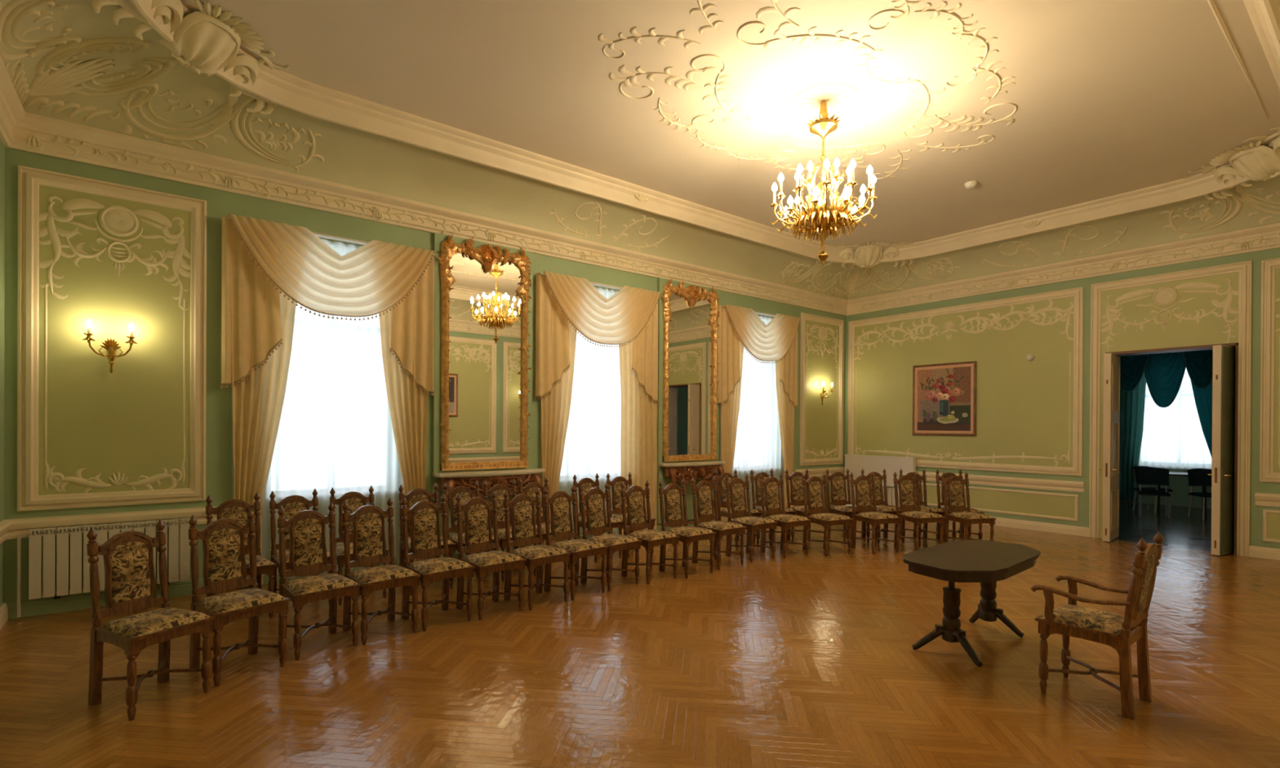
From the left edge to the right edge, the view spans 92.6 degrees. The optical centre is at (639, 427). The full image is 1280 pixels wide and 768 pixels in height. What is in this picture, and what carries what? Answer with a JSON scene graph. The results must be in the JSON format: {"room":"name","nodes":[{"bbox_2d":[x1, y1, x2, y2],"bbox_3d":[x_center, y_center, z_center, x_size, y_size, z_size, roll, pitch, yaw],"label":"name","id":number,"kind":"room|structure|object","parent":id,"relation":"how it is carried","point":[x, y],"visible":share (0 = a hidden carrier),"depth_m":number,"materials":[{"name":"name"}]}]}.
{"room":"historic interior","nodes":[
{"label":"historic interior","id":0,"kind":"room"},
{"bbox_2d":[0,138,4,606],"bbox_3d":[-3.145,-0.874,2.091,0.320,5.000,7.480,0,0,-38],"label":"wall","id":1,"kind":"structure","parent":0,"point":[2,146],"depth_m":5.06,"materials":[{"name":"green paint"}]},
{"bbox_2d":[0,602,8,629],"bbox_3d":[-3.021,1.556,2.206,0.030,0.140,7.480,0,0,-38],"label":"baseboard","id":2,"kind":"structure","parent":1,"relation":"attached to","point":[3,608],"depth_m":5.01,"materials":[{"name":"beige paint"}]},
{"bbox_2d":[0,520,11,544],"bbox_3d":[-3.009,0.876,2.211,0.050,0.170,7.480,0,0,-38],"label":"trim","id":3,"kind":"structure","parent":1,"relation":"attached to","point":[5,525],"depth_m":4.99,"materials":[{"name":"beige paint"}]},
{"bbox_2d":[4,147,845,602],"bbox_3d":[-0.663,-0.881,9.050,12.820,5.000,0.400,0,0,-38],"label":"wall","id":4,"kind":"structure","parent":0,"point":[220,203],"depth_m":6.03,"materials":[{"name":"green paint"}]},
{"bbox_2d":[17,517,190,617],"bbox_3d":[-4.770,1.224,5.497,1.166,0.725,0.131,0,0,-38],"label":"radiator","id":5,"kind":"object","parent":4,"relation":"attached to","point":[49,590],"visible":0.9,"depth_m":5.30,"materials":[{"name":"white metal"}]},
{"bbox_2d":[82,319,137,373],"bbox_3d":[-4.726,-0.719,5.464,0.371,0.452,0.204,0,0,-38],"label":"wall sconce","id":6,"kind":"object","parent":4,"relation":"attached to","point":[111,347],"visible":1,"depth_m":5.49,"materials":[{"name":"gold metal"}]},
{"bbox_2d":[17,164,206,511],"bbox_3d":[-4.741,-0.753,5.564,1.300,2.920,0.046,0,0,-38],"label":"wall panel","id":7,"kind":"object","parent":4,"relation":"attached to","point":[113,256],"depth_m":5.53,"materials":[{"name":"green paint"}]},
{"bbox_2d":[231,239,404,582],"bbox_3d":[-3.307,-0.224,6.683,1.920,3.610,0.032,0,0,-38],"label":"sheer curtain","id":8,"kind":"object","parent":4,"relation":"hanging from","point":[335,431],"visible":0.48,"depth_m":6.67,"materials":[{"name":"white fabric"}]},
{"bbox_2d":[220,213,435,587],"bbox_3d":[-3.231,-0.245,6.585,2.122,3.674,0.216,0,0,-38],"label":"curtain","id":9,"kind":"object","parent":4,"relation":"hanging from","point":[268,268],"visible":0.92,"depth_m":6.33,"materials":[{"name":"beige fabric"}]},
{"bbox_2d":[230,274,296,587],"bbox_3d":[-3.785,-0.210,6.253,0.700,3.600,0.054,0,0,-38],"label":"drape","id":10,"kind":"object","parent":9,"relation":"hanging from","point":[261,318],"depth_m":6.17,"materials":[{"name":"beige fabric"}]},
{"bbox_2d":[378,296,429,562],"bbox_3d":[-2.775,-0.207,7.046,0.700,3.600,0.054,0,0,-38],"label":"drape","id":11,"kind":"object","parent":9,"relation":"hanging from","point":[404,329],"depth_m":7.10,"materials":[{"name":"beige fabric"}]},
{"bbox_2d":[5,504,836,619],"bbox_3d":[-0.544,1.550,8.888,12.180,0.140,0.030,0,0,-38],"label":"baseboard","id":12,"kind":"structure","parent":4,"relation":"attached to","point":[31,607],"depth_m":5.41,"materials":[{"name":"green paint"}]},
{"bbox_2d":[4,466,844,539],"bbox_3d":[-0.534,0.870,8.878,12.180,0.170,0.050,0,0,-38],"label":"trim","id":13,"kind":"structure","parent":4,"relation":"attached to","point":[20,526],"depth_m":5.54,"materials":[{"name":"beige paint"}]},
{"bbox_2d":[431,232,533,548],"bbox_3d":[-1.964,-0.429,7.742,1.310,3.810,0.055,0,0,-38],"label":"trim","id":14,"kind":"structure","parent":4,"relation":"attached to","point":[438,238],"depth_m":7.36,"materials":[{"name":"green paint"}]},
{"bbox_2d":[437,234,531,471],"bbox_3d":[-1.916,-0.915,7.665,1.244,2.863,0.120,0,0,-38],"label":"wall mirror","id":15,"kind":"object","parent":4,"relation":"attached to","point":[485,296],"visible":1,"depth_m":7.68,"materials":[{"name":"gold glass"}]},
{"bbox_2d":[540,286,621,541],"bbox_3d":[-0.586,-0.215,8.820,1.920,3.610,0.032,0,0,-38],"label":"sheer curtain","id":16,"kind":"object","parent":4,"relation":"hanging from","point":[592,447],"visible":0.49,"depth_m":8.74,"materials":[{"name":"white fabric"}]},
{"bbox_2d":[534,271,660,545],"bbox_3d":[-0.509,-0.236,8.722,2.122,3.674,0.218,0,0,-38],"label":"curtain","id":17,"kind":"object","parent":4,"relation":"hanging from","point":[566,305],"visible":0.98,"depth_m":8.62,"materials":[{"name":"beige fabric"}]},
{"bbox_2d":[541,301,577,545],"bbox_3d":[-1.073,-0.201,8.383,0.700,3.600,0.054,0,0,-38],"label":"drape","id":18,"kind":"object","parent":17,"relation":"hanging from","point":[558,338],"depth_m":8.29,"materials":[{"name":"beige fabric"}]},
{"bbox_2d":[618,320,657,534],"bbox_3d":[-0.031,-0.198,9.201,0.750,3.600,0.047,0,0,-38],"label":"drape","id":19,"kind":"object","parent":17,"relation":"hanging from","point":[638,357],"depth_m":9.23,"materials":[{"name":"beige fabric"}]},
{"bbox_2d":[0,55,1279,315],"bbox_3d":[1.780,-2.465,5.946,12.180,0.305,7.480,0,0,-38],"label":"trim","id":20,"kind":"structure","parent":4,"relation":"attached to","point":[20,130],"depth_m":7.63,"materials":[{"name":"beige paint"}]},
{"bbox_2d":[0,0,1279,299],"bbox_3d":[1.782,-2.818,5.945,11.980,0.420,7.280,0,0,-38],"label":"trim","id":21,"kind":"structure","parent":4,"relation":"attached to","point":[66,60],"depth_m":6.86,"materials":[{"name":"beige paint"}]},
{"bbox_2d":[657,277,719,523],"bbox_3d":[0.789,-0.420,9.904,1.310,3.810,0.055,0,0,-38],"label":"trim","id":22,"kind":"structure","parent":4,"relation":"attached to","point":[661,282],"depth_m":9.52,"materials":[{"name":"green paint"}]},
{"bbox_2d":[662,278,719,462],"bbox_3d":[0.837,-0.906,9.827,1.244,2.863,0.120,0,0,-38],"label":"wall mirror","id":23,"kind":"object","parent":4,"relation":"attached to","point":[690,314],"visible":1,"depth_m":9.85,"materials":[{"name":"gold glass"}]},
{"bbox_2d":[720,315,783,519],"bbox_3d":[2.104,-0.206,10.932,1.920,3.610,0.032,0,0,-38],"label":"sheer curtain","id":24,"kind":"object","parent":4,"relation":"hanging from","point":[758,449],"visible":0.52,"depth_m":10.91,"materials":[{"name":"white fabric"}]},
{"bbox_2d":[716,303,800,521],"bbox_3d":[2.180,-0.227,10.834,2.122,3.674,0.216,0,0,-38],"label":"curtain","id":25,"kind":"object","parent":4,"relation":"hanging from","point":[739,328],"visible":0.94,"depth_m":10.60,"materials":[{"name":"beige fabric"}]},
{"bbox_2d":[720,324,744,521],"bbox_3d":[1.613,-0.192,10.492,0.700,3.600,0.054,0,0,-38],"label":"drape","id":26,"kind":"object","parent":25,"relation":"hanging from","point":[731,348],"depth_m":10.39,"materials":[{"name":"fabric"}]},
{"bbox_2d":[770,318,795,508],"bbox_3d":[2.646,-0.189,11.303,0.700,3.600,0.054,0,0,-38],"label":"drape","id":27,"kind":"object","parent":25,"relation":"hanging from","point":[784,367],"depth_m":11.35,"materials":[{"name":"fabric"}]},
{"bbox_2d":[800,312,844,466],"bbox_3d":[3.627,-0.736,12.136,1.380,2.940,0.046,0,0,-38],"label":"trim","id":28,"kind":"structure","parent":4,"relation":"attached to","point":[821,350],"depth_m":12.12,"materials":[{"name":"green paint"}]},
{"bbox_2d":[820,382,834,405],"bbox_3d":[3.642,-0.672,12.036,0.371,0.452,0.204,0,0,-38],"label":"wall sconce","id":29,"kind":"object","parent":4,"relation":"attached to","point":[824,392],"visible":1,"depth_m":12.07,"materials":[{"name":"gold metal"}]},
{"bbox_2d":[0,501,1279,767],"bbox_3d":[4.139,1.709,8.008,19.100,0.120,9.200,0,0,-38],"label":"floor","id":30,"kind":"structure","parent":0,"point":[799,660],"depth_m":4.02,"materials":[{"name":"brown wood"}]},
{"bbox_2d":[86,519,215,720],"bbox_3d":[-2.944,1.105,3.672,0.523,1.035,0.450,0,0,25],"label":"dining chair","id":31,"kind":"object","parent":30,"relation":"on","point":[130,581],"visible":1,"depth_m":3.66,"materials":[{"name":"brown wood"}]},
{"bbox_2d":[188,509,290,687],"bbox_3d":[-2.722,1.105,4.133,0.523,1.035,0.450,0,0,36],"label":"dining chair","id":32,"kind":"object","parent":30,"relation":"on","point":[224,566],"visible":0.98,"depth_m":4.15,"materials":[{"name":"brown wood"}]},
{"bbox_2d":[205,492,276,618],"bbox_3d":[-3.426,1.098,5.226,0.450,1.035,0.523,0,0,-43],"label":"dining chair","id":33,"kind":"object","parent":30,"relation":"on","point":[237,510],"visible":0.46,"depth_m":5.36,"materials":[{"name":"brown wood"}]},
{"bbox_2d":[269,488,330,603],"bbox_3d":[-3.088,1.099,5.567,0.450,1.035,0.523,0,0,-42],"label":"dining chair","id":34,"kind":"object","parent":30,"relation":"on","point":[291,504],"visible":0.37,"depth_m":5.64,"materials":[{"name":"brown wood"}]},
{"bbox_2d":[277,502,361,660],"bbox_3d":[-2.414,1.105,4.574,0.523,1.035,0.450,0,0,45],"label":"dining chair","id":35,"kind":"object","parent":30,"relation":"on","point":[308,557],"visible":0.98,"depth_m":4.61,"materials":[{"name":"brown wood"}]},
{"bbox_2d":[329,485,389,605],"bbox_3d":[-2.715,1.100,5.885,0.450,1.035,0.523,0,0,-37],"label":"dining chair","id":36,"kind":"object","parent":30,"relation":"on","point":[354,500],"visible":0.42,"depth_m":5.97,"materials":[{"name":"brown wood"}]},
{"bbox_2d":[342,497,421,644],"bbox_3d":[-2.082,1.106,4.886,0.450,1.035,0.523,0,0,-44],"label":"dining chair","id":37,"kind":"object","parent":30,"relation":"on","point":[369,548],"visible":0.98,"depth_m":4.91,"materials":[{"name":"brown wood"}]},
{"bbox_2d":[398,482,456,595],"bbox_3d":[-2.180,1.102,6.216,0.450,1.035,0.523,0,0,-36],"label":"dining chair","id":38,"kind":"object","parent":30,"relation":"on","point":[414,496],"visible":0.44,"depth_m":6.29,"materials":[{"name":"brown wood"}]},
{"bbox_2d":[400,493,475,631],"bbox_3d":[-1.730,1.107,5.188,0.450,1.035,0.523,0,0,-43],"label":"dining chair","id":39,"kind":"object","parent":30,"relation":"on","point":[425,539],"visible":0.99,"depth_m":5.22,"materials":[{"name":"brown wood"}]},
{"bbox_2d":[443,480,501,575],"bbox_3d":[-1.798,1.103,6.478,0.450,1.035,0.523,0,0,-39],"label":"dining chair","id":40,"kind":"object","parent":30,"relation":"on","point":[465,493],"visible":0.34,"depth_m":6.57,"materials":[{"name":"brown wood"}]},
{"bbox_2d":[432,468,544,555],"bbox_3d":[-1.819,1.077,7.648,1.460,1.080,0.290,0,0,-38],"label":"console table","id":41,"kind":"object","parent":30,"relation":"on","point":[453,480],"visible":0.47,"depth_m":7.48,"materials":[{"name":"brown wood"}]},
{"bbox_2d":[455,490,526,620],"bbox_3d":[-1.351,1.109,5.473,0.450,1.035,0.523,0,0,-42],"label":"dining chair","id":42,"kind":"object","parent":30,"relation":"on","point":[477,529],"visible":0.98,"depth_m":5.50,"materials":[{"name":"brown wood"}]},
{"bbox_2d":[483,478,537,582],"bbox_3d":[-1.441,1.104,6.758,0.450,1.035,0.523,0,0,-40],"label":"dining chair","id":43,"kind":"object","parent":30,"relation":"on","point":[500,489],"visible":0.46,"depth_m":6.87,"materials":[{"name":"brown wood"}]},
{"bbox_2d":[502,487,571,610],"bbox_3d":[-0.985,1.110,5.761,0.450,1.035,0.523,0,0,-43],"label":"dining chair","id":44,"kind":"object","parent":30,"relation":"on","point":[522,508],"visible":0.99,"depth_m":5.79,"materials":[{"name":"brown wood"}]},
{"bbox_2d":[518,476,573,569],"bbox_3d":[-1.101,1.105,7.051,0.450,1.035,0.523,0,0,-42],"label":"dining chair","id":45,"kind":"object","parent":30,"relation":"on","point":[530,489],"visible":0.33,"depth_m":7.18,"materials":[{"name":"brown wood"}]},
{"bbox_2d":[542,484,608,600],"bbox_3d":[-0.653,1.111,6.071,0.523,1.035,0.450,0,0,45],"label":"dining chair","id":46,"kind":"object","parent":30,"relation":"on","point":[562,526],"visible":0.98,"depth_m":6.08,"materials":[{"name":"brown wood"}]},
{"bbox_2d":[573,473,623,563],"bbox_3d":[-0.534,1.107,7.674,0.450,1.035,0.523,0,0,-42],"label":"dining chair","id":47,"kind":"object","parent":30,"relation":"on","point":[588,483],"visible":0.42,"depth_m":7.71,"materials":[{"name":"brown wood"}]},
{"bbox_2d":[579,482,642,591],"bbox_3d":[-0.322,1.111,6.395,0.523,1.035,0.450,0,0,45],"label":"dining chair","id":48,"kind":"object","parent":30,"relation":"on","point":[594,498],"visible":0.97,"depth_m":6.41,"materials":[{"name":"brown wood"}]},
{"bbox_2d":[606,471,656,558],"bbox_3d":[-0.132,1.108,7.913,0.450,1.035,0.523,0,0,-38],"label":"dining chair","id":49,"kind":"object","parent":30,"relation":"on","point":[616,482],"visible":0.46,"depth_m":8.01,"materials":[{"name":"brown wood"}]},
{"bbox_2d":[620,480,679,584],"bbox_3d":[0.094,1.113,6.673,0.450,1.035,0.523,0,0,-40],"label":"dining chair","id":50,"kind":"object","parent":30,"relation":"on","point":[634,495],"visible":0.99,"depth_m":6.70,"materials":[{"name":"brown wood"}]},
{"bbox_2d":[658,478,716,578],"bbox_3d":[0.520,1.115,6.931,0.450,1.035,0.523,0,0,-39],"label":"dining chair","id":51,"kind":"object","parent":30,"relation":"on","point":[672,492],"visible":0.99,"depth_m":6.96,"materials":[{"name":"brown wood"}]},
{"bbox_2d":[658,460,724,527],"bbox_3d":[0.902,1.086,9.785,1.329,1.080,0.290,0,0,-38],"label":"console table","id":52,"kind":"object","parent":30,"relation":"on","point":[686,471],"visible":0.73,"depth_m":9.60,"materials":[{"name":"brown wood"}]},
{"bbox_2d":[691,475,746,569],"bbox_3d":[0.928,1.116,7.340,0.450,1.035,0.523,0,0,-38],"label":"dining chair","id":53,"kind":"object","parent":30,"relation":"on","point":[705,509],"visible":1,"depth_m":7.38,"materials":[{"name":"brown wood"}]},
{"bbox_2d":[715,469,761,548],"bbox_3d":[1.364,1.114,8.607,0.450,1.035,0.523,0,0,-32],"label":"dining chair","id":54,"kind":"object","parent":30,"relation":"on","point":[721,479],"visible":0.53,"depth_m":8.68,"materials":[{"name":"brown wood"}]},
{"bbox_2d":[724,473,777,562],"bbox_3d":[1.389,1.117,7.727,0.450,1.035,0.523,0,0,-35],"label":"dining chair","id":55,"kind":"object","parent":30,"relation":"on","point":[737,486],"visible":0.99,"depth_m":7.78,"materials":[{"name":"brown wood"}]},
{"bbox_2d":[750,468,796,546],"bbox_3d":[1.891,1.117,8.771,0.450,1.035,0.523,0,0,-26],"label":"dining chair","id":56,"kind":"object","parent":30,"relation":"on","point":[788,511],"visible":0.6,"depth_m":8.87,"materials":[{"name":"brown wood"}]},
{"bbox_2d":[759,472,811,559],"bbox_3d":[1.869,1.119,7.950,0.450,1.035,0.523,0,0,-31],"label":"dining chair","id":57,"kind":"object","parent":30,"relation":"on","point":[772,503],"visible":0.99,"depth_m":8.02,"materials":[{"name":"brown wood"}]},
{"bbox_2d":[785,468,831,539],"bbox_3d":[2.414,1.119,8.856,0.450,1.035,0.523,0,0,-22],"label":"dining chair","id":58,"kind":"object","parent":30,"relation":"on","point":[796,478],"visible":0.56,"depth_m":9.00,"materials":[{"name":"brown wood"}]},
{"bbox_2d":[801,472,853,556],"bbox_3d":[2.459,1.122,8.078,0.450,1.035,0.523,0,0,-25],"label":"dining chair","id":59,"kind":"object","parent":30,"relation":"on","point":[815,484],"visible":0.99,"depth_m":8.17,"materials":[{"name":"brown wood"}]},
{"bbox_2d":[825,468,871,544],"bbox_3d":[3.014,1.123,8.903,0.450,1.035,0.523,0,0,-17],"label":"dining chair","id":60,"kind":"object","parent":30,"relation":"on","point":[837,479],"visible":0.76,"depth_m":9.06,"materials":[{"name":"brown wood"}]},
{"bbox_2d":[849,471,902,554],"bbox_3d":[3.150,1.125,8.232,0.450,1.035,0.523,0,0,-20],"label":"dining chair","id":61,"kind":"object","parent":30,"relation":"on","point":[864,502],"visible":1,"depth_m":8.34,"materials":[{"name":"brown wood"}]},
{"bbox_2d":[844,454,916,506],"bbox_3d":[4.660,1.093,11.947,0.110,1.095,1.460,0,0,-38],"label":"radiator cover","id":62,"kind":"object","parent":30,"relation":"on","point":[855,464],"visible":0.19,"depth_m":11.82,"materials":[{"name":"white paint"}]},
{"bbox_2d":[861,468,905,543],"bbox_3d":[3.540,1.125,8.937,0.450,1.035,0.523,0,0,-10],"label":"dining chair","id":63,"kind":"object","parent":30,"relation":"on","point":[886,508],"visible":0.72,"depth_m":9.12,"materials":[{"name":"brown wood"}]},
{"bbox_2d":[893,471,946,550],"bbox_3d":[3.780,1.129,8.327,0.450,1.035,0.523,0,0,-16],"label":"dining chair","id":64,"kind":"object","parent":30,"relation":"on","point":[907,498],"visible":0.95,"depth_m":8.47,"materials":[{"name":"brown wood"}]},
{"bbox_2d":[899,468,944,543],"bbox_3d":[4.090,1.129,8.914,0.450,1.035,0.523,0,0,-4],"label":"dining chair","id":65,"kind":"object","parent":30,"relation":"on","point":[925,508],"visible":0.44,"depth_m":9.10,"materials":[{"name":"brown wood"}]},
{"bbox_2d":[935,469,984,541],"bbox_3d":[4.611,1.132,8.866,0.450,1.035,0.523,0,0,-4],"label":"dining chair","id":66,"kind":"object","parent":30,"relation":"on","point":[961,531],"visible":0.45,"depth_m":9.04,"materials":[{"name":"brown wood"}]},
{"bbox_2d":[942,471,996,542],"bbox_3d":[4.427,1.133,8.277,0.450,1.035,0.523,0,0,-11],"label":"dining chair","id":67,"kind":"object","parent":30,"relation":"on","point":[956,492],"visible":0.9,"depth_m":8.43,"materials":[{"name":"brown wood"}]},
{"bbox_2d":[903,539,1040,666],"bbox_3d":[2.470,1.289,4.528,1.390,0.718,0.666,0,0,-40],"label":"pedestal table","id":68,"kind":"object","parent":30,"relation":"on","point":[985,562],"visible":1,"depth_m":4.43,"materials":[{"name":"brown wood"}]},
{"bbox_2d":[1030,531,1164,719],"bbox_3d":[2.808,1.137,3.769,0.478,1.035,0.572,0,0,-38],"label":"armchair","id":69,"kind":"object","parent":30,"relation":"on","point":[1118,632],"visible":1,"depth_m":3.68,"materials":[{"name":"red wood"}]},
{"bbox_2d":[1132,466,1173,513],"bbox_3d":[10.214,1.217,12.215,0.495,0.912,0.460,0,0,-17],"label":"chair","id":70,"kind":"object","parent":30,"relation":"on","point":[1135,468],"visible":0.58,"depth_m":12.24,"materials":[{"name":"fabric"}]},
{"bbox_2d":[1137,467,1170,518],"bbox_3d":[9.711,1.216,11.563,0.460,0.912,0.495,0,0,36],"label":"chair","id":71,"kind":"object","parent":30,"relation":"on","point":[1146,476],"visible":1,"depth_m":11.66,"materials":[{"name":"fabric"}]},
{"bbox_2d":[1157,471,1206,514],"bbox_3d":[11.015,1.300,12.450,0.800,0.750,0.900,0,0,40],"label":"side table","id":72,"kind":"object","parent":30,"relation":"on","point":[1171,473],"visible":0.29,"depth_m":12.32,"materials":[{"name":"black metal"}]},
{"bbox_2d":[1187,468,1211,519],"bbox_3d":[10.527,1.221,11.326,0.460,0.912,0.495,0,0,13],"label":"chair","id":73,"kind":"object","parent":30,"relation":"on","point":[1197,477],"visible":0.67,"depth_m":11.51,"materials":[{"name":"fabric"}]},
{"bbox_2d":[180,0,1279,247],"bbox_3d":[1.759,-3.262,5.975,12.820,0.193,8.200,0,0,-38],"label":"ceiling","id":74,"kind":"structure","parent":0,"point":[1046,105],"depth_m":5.69,"materials":[{"name":"beige paint"}]},
{"bbox_2d":[91,0,1279,267],"bbox_3d":[1.780,-3.024,5.943,11.506,0.312,6.795,0,0,-38],"label":"trim","id":75,"kind":"structure","parent":74,"relation":"attached to","point":[201,42],"depth_m":6.82,"materials":[{"name":"beige paint"}]},
{"bbox_2d":[769,99,877,266],"bbox_3d":[1.779,-2.375,5.947,0.986,1.605,0.986,0,0,-38],"label":"chandelier","id":76,"kind":"object","parent":74,"relation":"hanging from","point":[822,220],"visible":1,"depth_m":5.84,"materials":[{"name":"gold metal"}]},
{"bbox_2d":[964,181,977,189],"bbox_3d":[4.286,-3.135,7.922,0.150,0.070,0.150,0,0,-38],"label":"smoke detector","id":77,"kind":"object","parent":74,"relation":"attached to","point":[971,184],"visible":1,"depth_m":7.88,"materials":[{"name":"white plastic"}]},
{"bbox_2d":[1207,0,1267,118],"bbox_3d":[3.551,-3.156,4.001,7.200,0.012,0.028,0,0,-38],"label":"trim","id":78,"kind":"structure","parent":74,"relation":"attached to","point":[1211,3],"depth_m":4.99,"materials":[{"name":"beige paint"}]},
{"bbox_2d":[844,248,1279,549],"bbox_3d":[6.785,-0.841,9.685,0.320,5.000,7.800,0,0,-38],"label":"wall","id":79,"kind":"structure","parent":0,"point":[1255,512],"depth_m":9.34,"materials":[{"name":"green paint"}]},
{"bbox_2d":[882,482,944,506],"bbox_3d":[4.894,1.222,11.808,0.022,0.410,1.950,0,0,-38],"label":"trim","id":80,"kind":"structure","parent":79,"relation":"attached to","point":[931,489],"depth_m":11.23,"materials":[{"name":"beige paint"}]},
{"bbox_2d":[912,360,977,435],"bbox_3d":[5.476,-0.512,11.051,0.038,1.300,1.130,0,0,-38],"label":"painting","id":81,"kind":"object","parent":79,"relation":"attached to","point":[944,394],"visible":1,"depth_m":11.04,"materials":[{"name":"multicoloured paint"}]},
{"bbox_2d":[847,287,1084,475],"bbox_3d":[5.535,-0.722,10.980,0.046,2.900,4.060,0,0,-38],"label":"trim","id":82,"kind":"structure","parent":79,"relation":"attached to","point":[1029,414],"depth_m":10.43,"materials":[{"name":"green paint"}]},
{"bbox_2d":[964,486,1078,521],"bbox_3d":[6.173,1.234,10.180,0.022,0.410,1.890,0,0,-38],"label":"trim","id":83,"kind":"structure","parent":79,"relation":"attached to","point":[1022,503],"depth_m":10.02,"materials":[{"name":"beige paint"}]},
{"bbox_2d":[1026,354,1035,361],"bbox_3d":[6.332,-1.144,9.938,0.070,0.120,0.120,0,0,-38],"label":"wall speaker","id":84,"kind":"object","parent":79,"relation":"attached to","point":[1029,357],"visible":1,"depth_m":9.91,"materials":[{"name":"white plastic"}]},
{"bbox_2d":[844,500,1279,560],"bbox_3d":[6.535,1.587,9.710,0.030,0.140,7.480,0,0,-38],"label":"baseboard","id":85,"kind":"structure","parent":79,"relation":"attached to","point":[1254,551],"depth_m":9.60,"materials":[{"name":"beige paint"}]},
{"bbox_2d":[916,471,1279,507],"bbox_3d":[6.531,0.907,9.702,0.050,0.170,7.480,0,0,-38],"label":"trim","id":86,"kind":"structure","parent":79,"relation":"attached to","point":[1267,500],"depth_m":9.86,"materials":[{"name":"beige paint"}]},
{"bbox_2d":[1098,342,1238,555],"bbox_3d":[7.433,0.271,8.622,0.701,2.790,1.454,0,0,-38],"label":"door","id":87,"kind":"structure","parent":79,"relation":"in","point":[1224,474],"depth_m":8.07,"materials":[{"name":"beige paint"}]},
{"bbox_2d":[1088,260,1252,556],"bbox_3d":[7.385,-0.255,8.622,0.046,3.840,1.740,0,0,-38],"label":"trim","id":88,"kind":"structure","parent":79,"relation":"attached to","point":[1208,305],"depth_m":8.52,"materials":[{"name":"beige paint"}]},
{"bbox_2d":[1259,257,1279,482],"bbox_3d":[8.385,-0.725,7.351,0.046,2.840,1.310,0,0,-38],"label":"trim","id":89,"kind":"structure","parent":79,"relation":"attached to","point":[1269,447],"depth_m":7.79,"materials":[{"name":"beige paint"}]},
{"bbox_2d":[1262,509,1279,542],"bbox_3d":[8.393,1.255,7.352,0.022,0.410,1.280,0,0,-38],"label":"trim","id":90,"kind":"structure","parent":79,"relation":"attached to","point":[1271,518],"depth_m":7.80,"materials":[{"name":"beige paint"}]},
{"bbox_2d":[1121,468,1211,508],"bbox_3d":[11.347,-0.327,13.653,0.400,4.000,9.200,0,0,-38],"label":"wall","id":91,"kind":"structure","parent":0,"point":[1180,496],"depth_m":13.08,"materials":[{"name":"green paint"}]},
{"bbox_2d":[1119,349,1213,502],"bbox_3d":[11.359,-0.007,13.002,0.251,3.323,2.724,0,0,-38],"label":"curtain","id":92,"kind":"object","parent":91,"relation":"hanging from","point":[1163,374],"visible":0.48,"depth_m":13.30,"materials":[{"name":"teal fabric"}]},
{"bbox_2d":[1119,372,1146,502],"bbox_3d":[10.883,0.035,13.756,0.066,3.230,0.950,0,0,-38],"label":"drape","id":93,"kind":"object","parent":92,"relation":"hanging from","point":[1131,403],"depth_m":13.66,"materials":[{"name":"green fabric"}]},
{"bbox_2d":[1190,379,1212,457],"bbox_3d":[11.899,0.044,12.463,0.066,3.230,1.210,0,0,-38],"label":"drape","id":94,"kind":"object","parent":92,"relation":"hanging from","point":[1202,397],"depth_m":12.68,"materials":[{"name":"teal fabric"}]},
{"bbox_2d":[1138,368,1212,469],"bbox_3d":[11.480,-0.325,13.096,0.032,2.400,1.900,0,0,-38],"label":"sheer curtain","id":95,"kind":"object","parent":91,"relation":"hanging from","point":[1173,437],"visible":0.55,"depth_m":13.10,"materials":[{"name":"white fabric"}]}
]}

